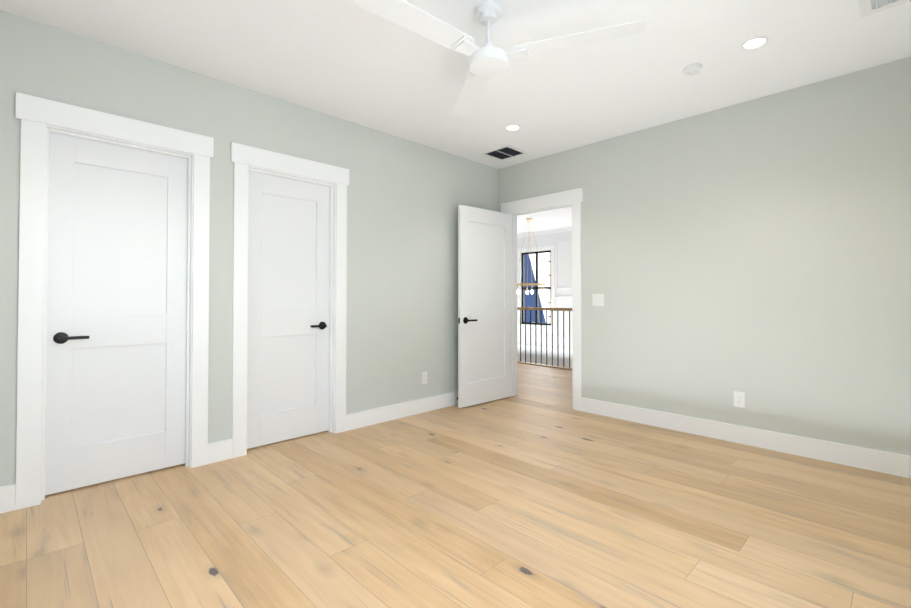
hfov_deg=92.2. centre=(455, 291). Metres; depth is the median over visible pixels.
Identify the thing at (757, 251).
wall
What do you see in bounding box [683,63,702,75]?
smoke detector
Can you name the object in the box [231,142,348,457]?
door frame
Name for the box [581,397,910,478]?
baseboard
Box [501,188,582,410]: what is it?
door frame
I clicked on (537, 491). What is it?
floor
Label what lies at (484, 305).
open entry door
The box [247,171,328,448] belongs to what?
closet door
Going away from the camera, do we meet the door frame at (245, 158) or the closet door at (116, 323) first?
the closet door at (116, 323)
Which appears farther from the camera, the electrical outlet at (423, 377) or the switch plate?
the electrical outlet at (423, 377)
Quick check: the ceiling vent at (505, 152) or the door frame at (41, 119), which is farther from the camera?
the ceiling vent at (505, 152)
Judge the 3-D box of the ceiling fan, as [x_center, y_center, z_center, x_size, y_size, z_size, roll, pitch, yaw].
[0.086,-1.314,2.159,1.206,0.300,1.331,1,-1,-44]
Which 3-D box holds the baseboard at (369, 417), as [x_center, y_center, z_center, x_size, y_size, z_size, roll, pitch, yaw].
[-0.200,1.100,4.335,1.987,0.135,0.030,1,-1,-44]
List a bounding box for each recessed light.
[505,124,520,130]
[741,36,768,49]
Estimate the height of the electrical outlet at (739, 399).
0.116 m
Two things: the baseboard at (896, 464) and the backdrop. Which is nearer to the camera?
the baseboard at (896, 464)
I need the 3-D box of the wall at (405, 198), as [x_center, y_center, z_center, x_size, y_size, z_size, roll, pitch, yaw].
[-1.160,-0.144,3.513,4.533,2.600,0.115,1,-1,-44]
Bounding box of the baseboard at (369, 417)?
[346,391,457,430]
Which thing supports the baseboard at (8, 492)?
attached to the wall at (405, 198)
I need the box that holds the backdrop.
[524,253,550,322]
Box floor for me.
[0,361,910,607]
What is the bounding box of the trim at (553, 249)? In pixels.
[517,227,571,367]
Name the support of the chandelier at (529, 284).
hanging from the ceiling
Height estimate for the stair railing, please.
0.950 m
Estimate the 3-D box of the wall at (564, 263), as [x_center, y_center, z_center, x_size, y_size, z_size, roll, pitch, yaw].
[2.726,0.683,9.047,0.115,4.100,6.030,1,-1,-44]
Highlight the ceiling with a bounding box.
[0,0,910,233]
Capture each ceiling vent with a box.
[481,145,527,160]
[858,0,910,17]
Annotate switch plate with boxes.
[592,294,603,305]
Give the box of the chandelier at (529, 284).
[517,218,544,293]
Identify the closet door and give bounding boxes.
[45,132,186,494]
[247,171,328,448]
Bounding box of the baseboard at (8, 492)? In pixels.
[0,484,15,513]
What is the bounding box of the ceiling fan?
[354,0,644,116]
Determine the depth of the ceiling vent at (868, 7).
2.23 m
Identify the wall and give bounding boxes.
[0,10,498,486]
[499,57,910,455]
[517,231,571,363]
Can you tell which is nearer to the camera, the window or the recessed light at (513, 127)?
the recessed light at (513, 127)
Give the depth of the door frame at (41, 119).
2.41 m
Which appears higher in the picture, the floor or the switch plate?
the switch plate
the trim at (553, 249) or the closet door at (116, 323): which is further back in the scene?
the trim at (553, 249)
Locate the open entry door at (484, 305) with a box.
[458,205,511,407]
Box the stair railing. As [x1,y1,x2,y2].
[517,307,571,369]
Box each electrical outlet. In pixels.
[421,372,426,383]
[734,391,744,407]
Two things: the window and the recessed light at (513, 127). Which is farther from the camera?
the window
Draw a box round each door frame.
[15,92,213,509]
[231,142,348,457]
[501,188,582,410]
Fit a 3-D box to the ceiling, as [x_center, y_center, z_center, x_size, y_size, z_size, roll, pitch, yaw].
[0.241,-1.480,5.279,8.980,0.120,7.980,1,-1,-44]
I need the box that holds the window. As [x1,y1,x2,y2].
[522,250,550,324]
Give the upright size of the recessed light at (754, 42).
0.006 m

